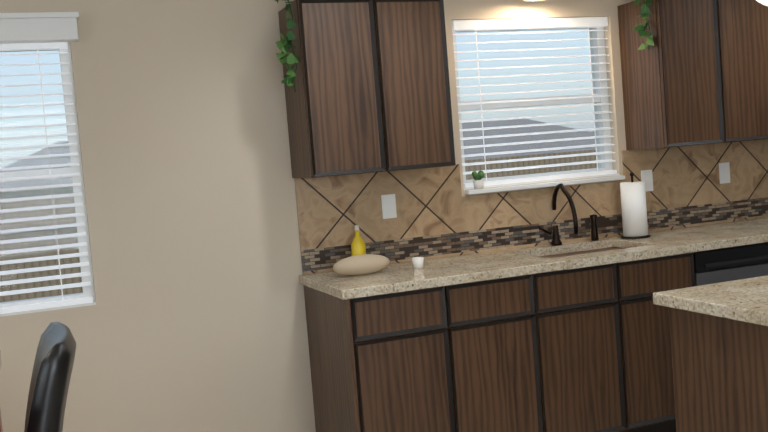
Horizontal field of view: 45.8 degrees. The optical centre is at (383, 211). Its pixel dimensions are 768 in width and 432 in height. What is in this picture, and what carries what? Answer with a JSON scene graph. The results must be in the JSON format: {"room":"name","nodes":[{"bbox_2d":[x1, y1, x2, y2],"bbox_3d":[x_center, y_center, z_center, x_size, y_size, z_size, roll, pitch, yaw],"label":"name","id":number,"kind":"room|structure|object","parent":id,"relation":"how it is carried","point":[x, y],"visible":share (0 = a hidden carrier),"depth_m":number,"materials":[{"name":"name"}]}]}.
{"room":"kitchen","nodes":[
{"label":"kitchen","id":0,"kind":"room"},
{"bbox_2d":[0,0,766,431],"bbox_3d":[-1.274,0.077,3.959,9.310,2.440,0.160,-6,4,-21],"label":"wall","id":1,"kind":"structure","parent":0,"point":[192,318],"depth_m":4.03,"materials":[{"name":"beige paint"}]},
{"bbox_2d":[0,12,78,43],"bbox_3d":[-2.111,-0.689,3.483,1.800,0.112,0.087,-6,4,-21],"label":"window valance","id":2,"kind":"object","parent":1,"relation":"attached to","point":[38,27],"visible":1,"depth_m":3.72,"materials":[{"name":"white wood"}]},
{"bbox_2d":[0,42,95,316],"bbox_3d":[-2.108,-0.094,3.634,1.720,1.150,0.154,-6,4,-21],"label":"window","id":3,"kind":"structure","parent":1,"relation":"in","point":[88,291],"depth_m":3.90,"materials":[{"name":"white plastic"}]},
{"bbox_2d":[0,42,92,313],"bbox_3d":[-2.092,-0.093,3.593,1.696,1.142,0.060,-6,4,-21],"label":"window blinds","id":4,"kind":"object","parent":3,"relation":"attached to","point":[34,46],"visible":0.92,"depth_m":3.83,"materials":[{"name":"white plastic"}]},
{"bbox_2d":[275,0,390,183],"bbox_3d":[-0.252,-0.575,4.063,0.371,0.823,0.332,-6,4,-21],"label":"upper cabinet","id":5,"kind":"object","parent":1,"relation":"attached to","point":[331,57],"depth_m":3.93,"materials":[{"name":"brown wood"}]},
{"bbox_2d":[379,0,459,175],"bbox_3d":[0.080,-0.600,4.189,0.340,0.807,0.332,-6,4,-21],"label":"upper cabinet","id":6,"kind":"object","parent":1,"relation":"attached to","point":[416,83],"depth_m":4.05,"materials":[{"name":"brown wood"}]},
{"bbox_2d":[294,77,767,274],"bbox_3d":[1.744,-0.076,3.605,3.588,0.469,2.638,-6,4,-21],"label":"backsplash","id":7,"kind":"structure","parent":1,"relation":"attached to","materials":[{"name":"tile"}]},
{"bbox_2d":[381,194,396,218],"bbox_3d":[0.023,-0.027,4.349,0.072,0.115,0.006,-6,4,-21],"label":"electrical outlet plate","id":8,"kind":"object","parent":7,"relation":"attached to","point":[388,201],"depth_m":4.35,"materials":[{"name":"white plastic"}]},
{"bbox_2d":[641,170,652,191],"bbox_3d":[1.411,-0.168,4.874,0.072,0.115,0.006,-6,4,-21],"label":"electrical outlet plate","id":9,"kind":"object","parent":7,"relation":"attached to","point":[646,175],"depth_m":4.87,"materials":[{"name":"white plastic"}]},
{"bbox_2d":[719,162,729,183],"bbox_3d":[1.895,-0.217,5.057,0.072,0.115,0.006,-6,4,-21],"label":"electrical outlet plate","id":10,"kind":"object","parent":7,"relation":"attached to","point":[724,168],"depth_m":5.05,"materials":[{"name":"white plastic"}]},
{"bbox_2d":[452,17,624,194],"bbox_3d":[0.774,-0.560,4.691,0.920,0.862,0.205,-6,4,-21],"label":"kitchen window","id":11,"kind":"structure","parent":1,"relation":"in","point":[599,95],"depth_m":4.68,"materials":[{"name":"white"}]},
{"bbox_2d":[472,170,483,189],"bbox_3d":[0.468,-0.159,4.503,0.066,0.092,0.056,-6,4,-21],"label":"potted plant","id":12,"kind":"object","parent":11,"relation":"on","point":[478,182],"visible":0.98,"depth_m":4.48,"materials":[{"name":"white ceramic"}]},
{"bbox_2d":[617,0,730,151],"bbox_3d":[1.487,-0.751,4.721,0.365,0.821,0.332,-6,4,-21],"label":"upper cabinet","id":13,"kind":"object","parent":1,"relation":"attached to","point":[674,65],"depth_m":4.60,"materials":[{"name":"brown wood"}]},
{"bbox_2d":[723,0,767,143],"bbox_3d":[1.827,-0.785,4.850,0.365,0.821,0.332,-6,4,-21],"label":"upper cabinet","id":14,"kind":"object","parent":1,"relation":"attached to","point":[745,22],"depth_m":4.71,"materials":[{"name":"brown wood"}]},
{"bbox_3d":[-0.040,1.439,1.065,9.310,0.120,6.520,-6,4,-21],"label":"floor","id":15,"kind":"structure","parent":0,"visible":0},
{"bbox_2d":[0,350,2,431],"bbox_3d":[-1.661,0.984,2.163,1.430,0.910,1.250,-6,4,-21],"label":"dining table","id":16,"kind":"object","parent":15,"relation":"on","point":[1,429],"visible":1,"depth_m":2.92,"materials":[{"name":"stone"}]},
{"bbox_2d":[24,322,75,431],"bbox_3d":[-1.080,0.864,2.472,0.553,1.020,0.450,-6,4,-21],"label":"chair","id":17,"kind":"object","parent":15,"relation":"on","point":[51,377],"visible":1,"depth_m":2.32,"materials":[{"name":"black leather"}]},
{"bbox_2d":[302,284,458,431],"bbox_3d":[-0.025,0.757,4.035,0.439,0.880,0.622,-6,4,-21],"label":"base cabinet","id":18,"kind":"object","parent":15,"relation":"on","point":[378,363],"depth_m":3.77,"materials":[{"name":"brown wood"}]},
{"bbox_2d":[299,216,767,299],"bbox_3d":[1.400,0.151,4.547,3.608,0.039,0.645,-6,4,-21],"label":"countertop","id":19,"kind":"structure","parent":18,"relation":"on","point":[440,271],"depth_m":4.12,"materials":[{"name":"beige stone"}]},
{"bbox_2d":[351,225,365,255],"bbox_3d":[-0.119,0.165,4.209,0.068,0.210,0.048,-6,4,-21],"label":"soap bottle","id":20,"kind":"object","parent":19,"relation":"on","point":[358,246],"visible":0.71,"depth_m":4.19,"materials":[{"name":"yellow plastic"}]},
{"bbox_2d":[333,254,389,274],"bbox_3d":[-0.100,0.234,4.037,0.270,0.090,0.090,-6,4,-21],"label":"roll","id":21,"kind":"object","parent":19,"relation":"on","point":[362,264],"visible":1,"depth_m":4.00,"materials":[{"name":"beige food"}]},
{"bbox_2d":[412,257,423,268],"bbox_3d":[0.154,0.231,4.101,0.054,0.050,0.054,-6,4,-21],"label":"cup","id":22,"kind":"object","parent":19,"relation":"on","point":[418,262],"visible":1,"depth_m":4.08,"materials":[{"name":"white ceramic"}]},
{"bbox_2d":[538,183,577,245],"bbox_3d":[0.855,0.018,4.511,0.142,0.314,0.228,-6,4,-21],"label":"faucet","id":23,"kind":"object","parent":19,"relation":"on","point":[556,240],"visible":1,"depth_m":4.55,"materials":[{"name":"black metal"}]},
{"bbox_2d":[589,214,598,240],"bbox_3d":[1.086,0.079,4.693,0.039,0.135,0.040,-6,4,-21],"label":"sprayer","id":24,"kind":"object","parent":19,"relation":"on","point":[594,231],"visible":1,"depth_m":4.68,"materials":[{"name":"black metal"}]},
{"bbox_2d":[620,172,650,238],"bbox_3d":[1.285,-0.037,4.674,0.150,0.337,0.150,-6,4,-21],"label":"paper towel","id":25,"kind":"object","parent":19,"relation":"on","point":[634,210],"visible":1,"depth_m":4.62,"materials":[{"name":"paper"},{"name":"oil rubbed bronze"}]},
{"bbox_2d":[451,276,546,431],"bbox_3d":[0.375,0.717,4.186,0.421,0.880,0.622,-6,4,-21],"label":"base cabinet","id":26,"kind":"object","parent":15,"relation":"on","point":[520,324],"depth_m":3.91,"materials":[{"name":"brown wood"}]},
{"bbox_2d":[535,252,630,431],"bbox_3d":[0.771,0.676,4.336,0.430,0.880,0.622,-6,4,-21],"label":"base cabinet","id":27,"kind":"object","parent":15,"relation":"on","point":[581,309],"depth_m":4.06,"materials":[{"name":"brown wood"}]},
{"bbox_2d":[567,244,694,431],"bbox_3d":[1.172,0.636,4.487,0.430,0.880,0.622,-6,4,-21],"label":"base cabinet","id":28,"kind":"object","parent":15,"relation":"on","point":[649,352],"depth_m":4.19,"materials":[{"name":"brown wood"}]},
{"bbox_2d":[653,275,767,431],"bbox_3d":[1.454,0.693,2.834,0.870,0.920,0.730,-6,4,-21],"label":"kitchen island","id":29,"kind":"object","parent":15,"relation":"on","point":[719,339],"visible":1,"depth_m":2.79,"materials":[{"name":"brown wood"}]},
{"bbox_2d":[692,242,767,285],"bbox_3d":[1.666,0.591,4.645,0.594,0.872,0.582,-6,4,-21],"label":"dishwasher","id":30,"kind":"object","parent":15,"relation":"on","point":[729,264],"visible":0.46,"depth_m":4.33,"materials":[{"name":"black metal"}]},
{"bbox_3d":[-0.241,-1.108,0.912,9.310,0.120,6.520,-6,4,-21],"label":"ceiling","id":31,"kind":"structure","parent":0,"visible":0},
{"bbox_2d":[756,0,767,5],"bbox_3d":[1.316,-0.946,2.743,0.481,0.664,0.470,-6,4,-21],"label":"pendant light","id":32,"kind":"object","parent":31,"relation":"hanging from","point":[764,2],"visible":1,"depth_m":2.81,"materials":[{"name":"white"}]},
{"label":"outside","id":33,"kind":"structure","parent":0,"visible":0},
{"bbox_3d":[-9.129,0.598,33.105,90.000,0.150,59.830,-6,4,-21],"label":"ground","id":34,"kind":"structure","parent":33,"visible":0},
{"bbox_2d":[0,141,72,198],"bbox_3d":[-8.766,-1.139,33.100,12.000,3.250,9.000,-6,4,-21],"label":"house","id":35,"kind":"structure","parent":34,"relation":"on","point":[53,161],"depth_m":28.35,"materials":[{"name":"beige"}]},
{"bbox_2d":[0,150,596,301],"bbox_3d":[-1.162,0.334,11.980,60.000,1.650,0.150,-6,4,-21],"label":"fence","id":36,"kind":"object","parent":34,"relation":"on","point":[36,233],"depth_m":10.88,"materials":[{"name":"brown wood"}]},
{"bbox_2d":[462,119,595,159],"bbox_3d":[3.815,-2.268,37.865,11.000,2.950,9.000,-6,4,-21],"label":"house","id":37,"kind":"structure","parent":34,"relation":"on","point":[471,142],"depth_m":35.72,"materials":[{"name":"beige"}]}
]}

